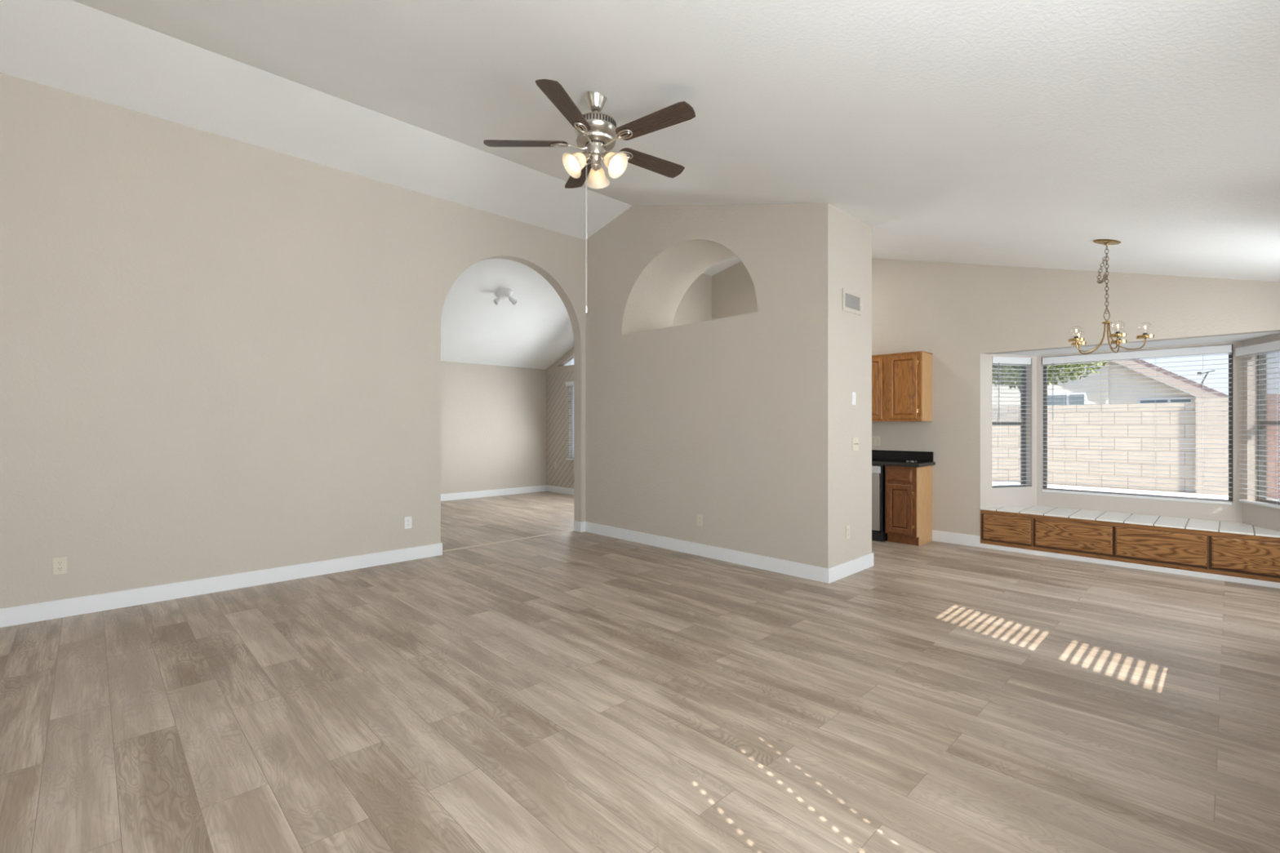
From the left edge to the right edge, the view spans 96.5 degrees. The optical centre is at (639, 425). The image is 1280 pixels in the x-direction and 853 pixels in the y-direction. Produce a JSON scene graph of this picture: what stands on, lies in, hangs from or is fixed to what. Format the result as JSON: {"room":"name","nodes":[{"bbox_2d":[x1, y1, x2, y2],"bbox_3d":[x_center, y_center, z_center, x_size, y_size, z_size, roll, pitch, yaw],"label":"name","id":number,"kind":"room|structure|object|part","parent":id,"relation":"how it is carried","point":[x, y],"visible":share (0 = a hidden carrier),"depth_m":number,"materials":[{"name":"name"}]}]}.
{"room":"empty living room","nodes":[
{"label":"empty living room","id":0,"kind":"room"},
{"bbox_2d":[0,72,711,608],"bbox_3d":[-2.525,-0.845,5.493,10.239,4.350,0.147,0,0,-44],"label":"wall","id":1,"kind":"structure","parent":0,"point":[220,355],"depth_m":4.52,"materials":[{"name":"beige paint"}]},
{"bbox_2d":[53,556,66,574],"bbox_3d":[-4.010,0.972,3.952,0.070,0.115,0.008,0,0,-44],"label":"wall outlet","id":2,"kind":"object","parent":1,"relation":"attached to","point":[60,564],"visible":1,"depth_m":3.95,"materials":[{"name":"beige plastic"}]},
{"bbox_2d":[56,560,63,565],"bbox_3d":[-4.008,0.953,3.950,0.033,0.033,0.004,0,0,-44],"label":"receptacle","id":3,"kind":"object","parent":2,"relation":"attached to","point":[58,562],"depth_m":3.95,"materials":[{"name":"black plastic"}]},
{"bbox_2d":[56,566,63,571],"bbox_3d":[-4.008,0.992,3.950,0.033,0.033,0.004,0,0,-44],"label":"receptacle","id":4,"kind":"object","parent":2,"relation":"attached to","point":[58,568],"depth_m":3.95,"materials":[{"name":"beige plastic"}]},
{"bbox_2d":[0,484,573,627],"bbox_3d":[-3.975,1.268,6.751,9.661,0.123,4.000,0,0,-44],"label":"baseboard","id":5,"kind":"structure","parent":1,"relation":"attached to","point":[35,612],"depth_m":4.59,"materials":[{"name":"white paint"}]},
{"bbox_2d":[404,516,411,528],"bbox_3d":[-2.280,0.958,5.622,0.070,0.115,0.008,0,0,-44],"label":"wall outlet","id":6,"kind":"object","parent":1,"relation":"attached to","point":[407,519],"visible":1,"depth_m":5.62,"materials":[{"name":"white plastic"}]},
{"bbox_2d":[440,360,546,493],"bbox_3d":[-4.500,-0.020,9.108,7.381,2.700,0.120,0,0,-44],"label":"wall","id":7,"kind":"structure","parent":0,"point":[493,418],"depth_m":10.67,"materials":[{"name":"beige paint"}]},
{"bbox_2d":[440,258,573,369],"bbox_3d":[-3.210,-1.947,7.686,7.501,1.743,3.959,0,0,-44],"label":"ceiling","id":8,"kind":"structure","parent":0,"point":[536,331],"depth_m":9.28,"materials":[{"name":"white paint"}]},
{"bbox_2d":[493,288,517,305],"bbox_3d":[-2.023,-1.903,8.520,0.327,0.241,0.286,0,0,-44],"label":"ceiling spotlight","id":9,"kind":"object","parent":8,"relation":"attached to","point":[504,293],"visible":1,"depth_m":8.47,"materials":[{"name":"white plastic"}]},
{"bbox_2d":[546,371,573,488],"bbox_3d":[-0.514,0.150,10.207,0.120,2.360,3.839,0,0,-44],"label":"wall","id":10,"kind":"structure","parent":0,"point":[557,408],"depth_m":11.22,"materials":[{"name":"beige paint"}]},
{"bbox_2d":[545,346,573,373],"bbox_3d":[-0.521,-1.889,10.200,0.140,1.719,3.839,0,0,-44],"label":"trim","id":11,"kind":"structure","parent":10,"relation":"attached to","point":[556,367],"depth_m":11.15,"materials":[{"name":"beige paint"}]},
{"bbox_2d":[560,357,571,366],"bbox_3d":[-0.572,-1.743,10.264,0.005,1.185,2.980,0,0,-44],"label":"window","id":12,"kind":"structure","parent":10,"relation":"in","point":[568,362],"depth_m":11.12,"materials":[{"name":"clear glass"}]},
{"bbox_2d":[565,381,573,460],"bbox_3d":[-0.658,-0.085,10.222,0.063,1.490,2.160,0,0,-44],"label":"window blind","id":13,"kind":"object","parent":10,"relation":"attached to","point":[570,384],"visible":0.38,"depth_m":10.90,"materials":[{"name":"white plastic"}]},
{"bbox_2d":[571,385,573,458],"bbox_3d":[-0.570,-0.075,10.308,0.050,1.430,2.120,0,0,-44],"label":"window","id":14,"kind":"structure","parent":10,"relation":"in","point":[572,386],"depth_m":11.04,"materials":[{"name":"white plastic"}]},
{"bbox_2d":[0,491,1279,852],"bbox_3d":[-1.399,1.380,4.717,10.780,0.100,10.770,0,0,-44],"label":"floor","id":15,"kind":"structure","parent":0,"point":[574,691],"depth_m":2.69,"materials":[{"name":"laminate"}]},
{"bbox_2d":[442,529,573,551],"bbox_3d":[-1.495,1.327,6.589,1.811,0.006,0.044,0,0,-44],"label":"trim","id":16,"kind":"structure","parent":15,"relation":"on","point":[571,530],"depth_m":6.53,"materials":[{"name":"beige wood"}]},
{"bbox_2d":[871,465,887,542],"bbox_3d":[2.715,0.896,6.879,0.497,0.868,0.595,0,0,-44],"label":"dishwasher","id":17,"kind":"object","parent":15,"relation":"on","point":[878,534],"visible":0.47,"depth_m":6.54,"materials":[{"name":"black plastic"}]},
{"bbox_3d":[2.546,0.880,6.730,0.038,0.650,0.565,0,0,-44],"label":"door","id":18,"kind":"part","parent":17,"relation":"part of","materials":[{"name":"silver metal"}]},
{"bbox_3d":[2.544,0.510,6.729,0.043,0.084,0.565,0,0,-44],"label":"control panel","id":19,"kind":"part","parent":17,"relation":"part of","materials":[{"name":"grey metal"}]},
{"bbox_3d":[2.659,1.280,6.822,0.272,0.100,0.590,0,0,-44],"label":"kick plate","id":20,"kind":"part","parent":17,"relation":"part of","materials":[{"name":"black plastic"}]},
{"bbox_2d":[884,465,932,546],"bbox_3d":[3.077,0.895,6.541,0.479,0.870,0.355,0,0,-44],"label":"base cabinet","id":21,"kind":"object","parent":15,"relation":"on","point":[908,490],"visible":0.91,"depth_m":6.38,"materials":[{"name":"brown wood"}]},
{"bbox_3d":[2.901,0.562,6.393,0.020,0.135,0.277,0,0,-44],"label":"drawer","id":22,"kind":"part","parent":21,"relation":"part of","materials":[{"name":"red wood"}]},
{"bbox_3d":[2.901,0.935,6.393,0.019,0.540,0.277,0,0,-44],"label":"door","id":23,"kind":"part","parent":21,"relation":"part of","materials":[{"name":"red wood"}]},
{"bbox_3d":[2.903,0.935,6.395,0.011,0.430,0.167,0,0,-44],"label":"panel","id":24,"kind":"part","parent":21,"relation":"part of","materials":[{"name":"red wood"}]},
{"bbox_3d":[3.079,0.845,6.553,0.459,0.770,0.341,0,0,-44],"label":"frame","id":25,"kind":"part","parent":21,"relation":"part of","materials":[{"name":"red wood"}]},
{"bbox_2d":[871,449,935,466],"bbox_3d":[2.678,0.382,6.940,0.499,0.153,1.538,0,0,-44],"label":"countertop","id":26,"kind":"structure","parent":21,"relation":"on","point":[888,458],"depth_m":6.69,"materials":[{"name":"stone"}]},
{"bbox_3d":[3.201,0.895,6.428,0.459,0.870,0.008,0,0,-44],"label":"panel","id":27,"kind":"part","parent":21,"relation":"part of","materials":[{"name":"brown wood"}]},
{"bbox_2d":[980,505,1279,582],"bbox_3d":[4.760,1.116,5.608,0.694,0.428,2.352,0,0,-44],"label":"storage bench","id":28,"kind":"object","parent":15,"relation":"on","point":[1229,548],"visible":1,"depth_m":5.29,"materials":[{"name":"brown wood"}]},
{"bbox_3d":[3.873,1.095,6.041,0.018,0.265,0.434,0,0,-44],"label":"drawer","id":29,"kind":"part","parent":28,"relation":"part of","materials":[{"name":"brown wood"}]},
{"bbox_3d":[4.263,1.095,5.637,0.018,0.265,0.613,0,0,-44],"label":"drawer","id":30,"kind":"part","parent":28,"relation":"part of","materials":[{"name":"brown wood"}]},
{"bbox_3d":[4.705,1.095,5.180,0.018,0.265,0.615,0,0,-44],"label":"drawer","id":31,"kind":"part","parent":28,"relation":"part of","materials":[{"name":"brown wood"}]},
{"bbox_3d":[5.122,1.095,4.747,0.018,0.265,0.532,0,0,-44],"label":"drawer","id":32,"kind":"part","parent":28,"relation":"part of","materials":[{"name":"brown wood"}]},
{"bbox_2d":[0,0,1279,281],"bbox_3d":[-0.164,-1.803,3.048,10.239,1.666,6.652,0,0,-44],"label":"ceiling","id":33,"kind":"structure","parent":0,"point":[1014,133],"depth_m":3.25,"materials":[{"name":"white paint"}]},
{"bbox_2d":[483,79,695,313],"bbox_3d":[-0.224,-1.308,3.371,1.242,1.295,1.250,0,0,-44],"label":"ceiling fan","id":34,"kind":"object","parent":33,"relation":"hanging from","point":[596,131],"visible":1,"depth_m":3.31,"materials":[{"name":"brown wood"}]},
{"bbox_3d":[-0.671,-1.655,3.360,0.492,0.006,0.132,0,12,-1],"label":"blade","id":35,"kind":"part","parent":34,"relation":"part of","materials":[{"name":"brown wood"}]},
{"bbox_3d":[-0.383,-1.655,2.972,0.132,0.006,0.492,13,4,17],"label":"blade","id":36,"kind":"part","parent":34,"relation":"part of","materials":[{"name":"brown wood"}]},
{"bbox_3d":[-0.380,-1.505,3.300,0.139,0.141,0.148,0,0,-44],"label":"lamp shade","id":37,"kind":"part","parent":34,"relation":"part of","materials":[{"name":"white glass"}]},
{"bbox_3d":[-0.359,-1.527,3.310,0.072,0.070,0.062,0,0,-44],"label":"bulb","id":38,"kind":"part","parent":34,"relation":"part of","materials":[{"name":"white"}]},
{"bbox_3d":[-0.392,-1.655,3.754,0.132,0.006,0.492,-13,4,-18],"label":"blade","id":39,"kind":"part","parent":34,"relation":"part of","materials":[{"name":"brown wood"}]},
{"bbox_3d":[-0.306,-1.145,3.354,0.019,0.911,0.003,0,0,1],"label":"pull chain","id":40,"kind":"part","parent":34,"relation":"part of","materials":[{"name":"white plastic"}]},
{"bbox_3d":[-0.260,-1.505,3.509,0.140,0.141,0.140,0,0,-44],"label":"lamp shade","id":41,"kind":"part","parent":34,"relation":"part of","materials":[{"name":"white glass"}]},
{"bbox_3d":[-0.162,-1.527,3.310,0.062,0.070,0.071,0,0,-44],"label":"bulb","id":42,"kind":"part","parent":34,"relation":"part of","materials":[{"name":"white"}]},
{"bbox_3d":[-0.140,-1.505,3.300,0.147,0.141,0.140,0,0,-44],"label":"lamp shade","id":43,"kind":"part","parent":34,"relation":"part of","materials":[{"name":"white glass"}]},
{"bbox_3d":[0.070,-1.655,3.610,0.492,0.006,0.132,0,-12,-37],"label":"blade","id":44,"kind":"part","parent":34,"relation":"part of","materials":[{"name":"brown wood"}]},
{"bbox_3d":[0.075,-1.655,3.126,0.492,0.006,0.132,0,-12,35],"label":"blade","id":45,"kind":"part","parent":34,"relation":"part of","materials":[{"name":"brown wood"}]},
{"bbox_2d":[1068,239,1154,354],"bbox_3d":[3.632,-1.008,4.422,0.522,0.878,0.514,0,0,-44],"label":"chandelier","id":46,"kind":"object","parent":33,"relation":"hanging from","point":[1076,341],"visible":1,"depth_m":4.42,"materials":[{"name":"gold metal"}]},
{"bbox_3d":[3.499,-0.678,4.438,0.218,0.220,0.009,0,0,5],"label":"arm","id":47,"kind":"part","parent":46,"relation":"part of","materials":[{"name":"gold metal"}]},
{"bbox_3d":[3.589,-0.678,4.544,0.009,0.220,0.218,0,0,-13],"label":"arm","id":48,"kind":"part","parent":46,"relation":"part of","materials":[{"name":"gold metal"}]},
{"bbox_3d":[3.580,-1.202,4.428,0.074,0.208,0.024,0,0,0],"label":"spare chain","id":49,"kind":"part","parent":46,"relation":"part of","materials":[{"name":"brown metal"}]},
{"bbox_3d":[3.617,-1.129,4.429,0.019,0.533,0.019,0,0,-21],"label":"chain","id":50,"kind":"part","parent":46,"relation":"part of","materials":[{"name":"brown metal"}]},
{"bbox_3d":[3.617,-1.420,4.428,0.176,0.053,0.171,0,0,-44],"label":"ceiling plate","id":51,"kind":"part","parent":46,"relation":"part of","materials":[{"name":"gold metal"}]},
{"bbox_3d":[3.571,-0.678,4.319,0.009,0.220,0.218,0,0,23],"label":"arm","id":52,"kind":"part","parent":46,"relation":"part of","materials":[{"name":"gold metal"}]},
{"bbox_3d":[3.718,-0.678,4.490,0.217,0.220,0.009,0,0,-31],"label":"arm","id":53,"kind":"part","parent":46,"relation":"part of","materials":[{"name":"gold metal"}]},
{"bbox_3d":[3.707,-0.678,4.351,0.218,0.220,0.009,0,0,41],"label":"arm","id":54,"kind":"part","parent":46,"relation":"part of","materials":[{"name":"gold metal"}]},
{"bbox_2d":[585,203,871,568],"bbox_3d":[0.754,-0.623,6.287,0.842,3.906,3.267,0,0,-44],"label":"wall partition","id":55,"kind":"structure","parent":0,"point":[747,424],"depth_m":5.49,"materials":[{"name":"beige paint"}]},
{"bbox_2d":[697,514,702,526],"bbox_3d":[0.609,0.967,5.825,0.008,0.115,0.070,0,0,-44],"label":"wall outlet","id":56,"kind":"object","parent":55,"relation":"attached to","point":[700,517],"visible":1,"depth_m":5.82,"materials":[{"name":"beige plastic"}]},
{"bbox_2d":[573,520,873,583],"bbox_3d":[0.683,1.268,6.311,0.938,0.123,3.428,0,0,-44],"label":"baseboard","id":57,"kind":"structure","parent":55,"relation":"attached to","point":[820,574],"depth_m":5.47,"materials":[{"name":"white paint"}]},
{"bbox_2d":[845,524,849,539],"bbox_3d":[1.842,0.947,5.061,0.070,0.115,0.008,0,0,-44],"label":"wall outlet","id":58,"kind":"object","parent":55,"relation":"attached to","point":[847,527],"visible":1,"depth_m":5.05,"materials":[{"name":"beige plastic"}]},
{"bbox_2d":[842,288,862,315],"bbox_3d":[1.901,-1.100,5.109,0.357,0.192,0.020,0,0,-44],"label":"air vent","id":59,"kind":"object","parent":55,"relation":"in","point":[851,300],"visible":1,"depth_m":5.10,"materials":[{"name":"white metal"}]},
{"bbox_2d":[851,391,855,404],"bbox_3d":[1.925,-0.240,5.141,0.070,0.115,0.009,0,0,-44],"label":"light switch","id":60,"kind":"object","parent":55,"relation":"attached to","point":[853,393],"visible":1,"depth_m":5.13,"materials":[{"name":"white plastic"}]},
{"bbox_2d":[852,437,858,450],"bbox_3d":[1.952,0.171,5.158,0.115,0.115,0.022,0,0,-44],"label":"light switch","id":61,"kind":"object","parent":55,"relation":"attached to","point":[855,440],"visible":1,"depth_m":5.15,"materials":[{"name":"beige plastic"}]},
{"bbox_2d":[711,258,1279,536],"bbox_3d":[3.476,-0.618,6.563,0.120,3.896,6.652,0,0,-44],"label":"wall","id":62,"kind":"structure","parent":0,"point":[956,313],"depth_m":6.26,"materials":[{"name":"beige paint"}]},
{"bbox_2d":[871,435,880,445],"bbox_3d":[2.909,0.194,7.057,0.008,0.115,0.116,0,0,-44],"label":"wall outlet","id":63,"kind":"object","parent":62,"relation":"attached to","point":[876,441],"visible":0.95,"depth_m":7.05,"materials":[{"name":"beige plastic"}]},
{"bbox_2d":[871,354,885,421],"bbox_3d":[2.749,-0.435,6.980,0.340,0.780,0.618,0,0,-44],"label":"upper cabinet","id":64,"kind":"object","parent":62,"relation":"attached to","point":[878,362],"visible":0.2,"depth_m":6.69,"materials":[{"name":"brown wood"}]},
{"bbox_3d":[2.741,-0.430,6.762,0.011,0.626,0.160,0,0,-44],"label":"panel","id":65,"kind":"part","parent":64,"relation":"part of","materials":[{"name":"brown wood"}]},
{"bbox_3d":[2.739,-0.430,6.760,0.019,0.716,0.250,0,0,-44],"label":"door","id":66,"kind":"part","parent":64,"relation":"part of","materials":[{"name":"brown wood"}]},
{"bbox_2d":[871,449,933,462],"bbox_3d":[2.843,0.361,7.114,0.020,0.113,1.515,0,0,-44],"label":"backsplash","id":67,"kind":"structure","parent":62,"relation":"attached to","point":[876,454],"depth_m":6.80,"materials":[{"name":"black stone"}]},
{"bbox_2d":[885,351,933,421],"bbox_3d":[3.107,-0.435,6.610,0.340,0.780,0.408,0,0,-44],"label":"upper cabinet","id":68,"kind":"object","parent":62,"relation":"attached to","point":[908,375],"visible":1,"depth_m":6.49,"materials":[{"name":"brown wood"}]},
{"bbox_3d":[2.991,-0.430,6.503,0.011,0.626,0.220,0,0,-44],"label":"panel","id":69,"kind":"part","parent":68,"relation":"part of","materials":[{"name":"brown wood"}]},
{"bbox_3d":[2.989,-0.430,6.501,0.019,0.716,0.310,0,0,-44],"label":"door","id":70,"kind":"part","parent":68,"relation":"part of","materials":[{"name":"brown wood"}]},
{"bbox_3d":[3.112,-0.820,6.615,0.326,0.010,0.408,0,0,-44],"label":"trim","id":71,"kind":"part","parent":68,"relation":"part of","materials":[{"name":"brown wood"}]},
{"bbox_3d":[3.256,-0.430,6.483,0.302,0.770,0.006,0,0,-44],"label":"panel","id":72,"kind":"part","parent":68,"relation":"part of","materials":[{"name":"brown wood"}]},
{"bbox_2d":[932,529,1279,588],"bbox_3d":[4.509,1.268,5.394,0.018,0.123,3.295,0,0,-44],"label":"baseboard","id":73,"kind":"structure","parent":62,"relation":"attached to","point":[1195,574],"depth_m":5.55,"materials":[{"name":"white paint"}]},
{"bbox_2d":[980,353,1036,507],"bbox_3d":[4.069,0.155,6.390,0.772,2.550,0.130,0,0,-14],"label":"wall","id":74,"kind":"structure","parent":0,"point":[1003,496],"depth_m":6.32,"materials":[{"name":"paint"}]},
{"bbox_2d":[991,364,1026,487],"bbox_3d":[4.105,-0.033,6.434,0.547,1.445,0.054,0,0,-14],"label":"window","id":75,"kind":"structure","parent":74,"relation":"in","point":[1024,392],"depth_m":6.48,"materials":[{"name":"grey metal"}]},
{"bbox_2d":[991,356,1031,487],"bbox_3d":[4.116,-0.020,6.360,0.522,1.470,0.068,0,0,-14],"label":"window blind","id":76,"kind":"object","parent":75,"relation":"attached to","point":[1011,361],"visible":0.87,"depth_m":6.35,"materials":[{"name":"white plastic"}]},
{"bbox_3d":[4.251,0.015,6.401,0.002,1.391,0.052,0,0,-14],"label":"ladder cord","id":77,"kind":"part","parent":76,"relation":"part of","materials":[{"name":"white fabric"}]},
{"bbox_2d":[991,331,1279,355],"bbox_3d":[4.853,-0.905,5.698,0.701,0.250,2.556,0,0,-44],"label":"ceiling","id":78,"kind":"structure","parent":0,"point":[1241,337],"depth_m":5.49,"materials":[{"name":"white paint"}]},
{"bbox_2d":[1036,341,1242,523],"bbox_3d":[5.058,0.155,5.896,0.130,2.550,1.590,0,0,-44],"label":"wall","id":79,"kind":"structure","parent":0,"point":[1233,513],"depth_m":5.72,"materials":[{"name":"paint"}]},
{"bbox_2d":[1043,344,1233,501],"bbox_3d":[5.078,-0.021,5.925,0.050,1.473,1.485,0,0,-44],"label":"window","id":80,"kind":"structure","parent":79,"relation":"in","point":[1230,356],"depth_m":5.39,"materials":[{"name":"grey metal"}]},
{"bbox_3d":[5.078,-0.009,5.925,0.004,1.437,1.425,0,0,-44],"label":"pane","id":81,"kind":"part","parent":80,"relation":"part of","materials":[{"name":"clear glass"}]},
{"bbox_2d":[1042,344,1231,504],"bbox_3d":[5.016,-0.006,5.866,0.068,1.492,1.469,0,0,-44],"label":"window blind","id":82,"kind":"object","parent":80,"relation":"attached to","point":[1227,348],"visible":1,"depth_m":5.75,"materials":[{"name":"white plastic"}]},
{"bbox_3d":[5.021,0.730,5.870,0.052,0.020,1.469,0,0,-44],"label":"rail","id":83,"kind":"part","parent":82,"relation":"part of","materials":[{"name":"white plastic"}]},
{"bbox_3d":[5.161,0.029,5.724,0.052,1.413,0.002,0,0,-44],"label":"ladder cord","id":84,"kind":"part","parent":82,"relation":"part of","materials":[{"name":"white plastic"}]},
{"bbox_3d":[5.397,0.029,5.480,0.052,1.413,0.002,0,0,-44],"label":"ladder cord","id":85,"kind":"part","parent":82,"relation":"part of","materials":[{"name":"white fabric"}]},
{"bbox_2d":[1242,333,1279,531],"bbox_3d":[5.518,0.155,4.890,0.130,2.550,0.772,0,0,16],"label":"wall","id":86,"kind":"structure","parent":0,"point":[1265,517],"depth_m":5.21,"materials":[{"name":"paint"}]},
{"bbox_2d":[1257,350,1279,504],"bbox_3d":[5.563,-0.020,4.928,0.054,1.420,0.554,0,0,16],"label":"window","id":87,"kind":"structure","parent":86,"relation":"in","point":[1264,429],"depth_m":5.11,"materials":[{"name":"clear glass"}]},
{"bbox_2d":[1235,340,1279,508],"bbox_3d":[5.437,-0.005,4.965,0.063,1.410,0.634,0,0,16],"label":"window blind","id":88,"kind":"object","parent":87,"relation":"attached to","point":[1265,348],"visible":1,"depth_m":5.03,"materials":[{"name":"white plastic"}]},
{"bbox_3d":[5.476,0.030,5.085,0.052,1.331,0.002,0,0,16],"label":"ladder cord","id":89,"kind":"part","parent":88,"relation":"part of","materials":[{"name":"white fabric"}]},
{"bbox_3d":[5.441,0.690,4.963,0.052,0.020,0.574,0,0,16],"label":"rail","id":90,"kind":"part","parent":88,"relation":"part of","materials":[{"name":"white plastic"}]},
{"bbox_3d":[5.397,0.030,4.813,0.052,1.331,0.002,0,0,16],"label":"ladder cord","id":91,"kind":"part","parent":88,"relation":"part of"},
{"label":"outside","id":92,"kind":"structure","parent":0,"visible":0},
{"bbox_3d":[5.109,1.505,9.105,48.000,0.349,34.000,0,0,-44],"label":"ground","id":93,"kind":"structure","parent":92,"visible":0},
{"bbox_2d":[991,360,1107,391],"bbox_3d":[9.380,-0.470,13.910,1.471,3.605,3.291,0,0,-44],"label":"leafy tree","id":94,"kind":"object","parent":93,"relation":"on","point":[1009,380],"visible":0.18,"depth_m":13.50,"materials":[{"name":"green plant"}]},
{"bbox_2d":[991,397,1228,495],"bbox_3d":[7.418,0.495,13.281,0.275,1.970,9.200,0,0,-44],"label":"wall","id":95,"kind":"structure","parent":93,"relation":"on","point":[1073,420],"depth_m":11.06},
{"bbox_2d":[991,480,1228,499],"bbox_3d":[5.909,1.355,9.878,6.605,0.250,22.000,0,0,-44],"label":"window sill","id":96,"kind":"structure","parent":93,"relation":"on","point":[993,482],"depth_m":10.69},
{"bbox_2d":[991,359,1228,406],"bbox_3d":[14.952,-0.932,20.001,9.300,4.524,8.100,0,0,-44],"label":"neighbor house","id":97,"kind":"structure","parent":93,"relation":"on","point":[1072,398],"depth_m":15.61,"materials":[{"name":"beige paint"}]},
{"bbox_3d":[12.233,-0.345,16.472,0.014,1.050,0.900,0,0,-44],"label":"pane","id":98,"kind":"part","parent":97,"relation":"part of","materials":[{"name":"clear glass"}]},
{"bbox_3d":[13.716,-0.240,14.936,0.014,0.840,0.970,0,0,-44],"label":"pane","id":99,"kind":"part","parent":97,"relation":"part of","materials":[{"name":"clear glass"}]}
]}

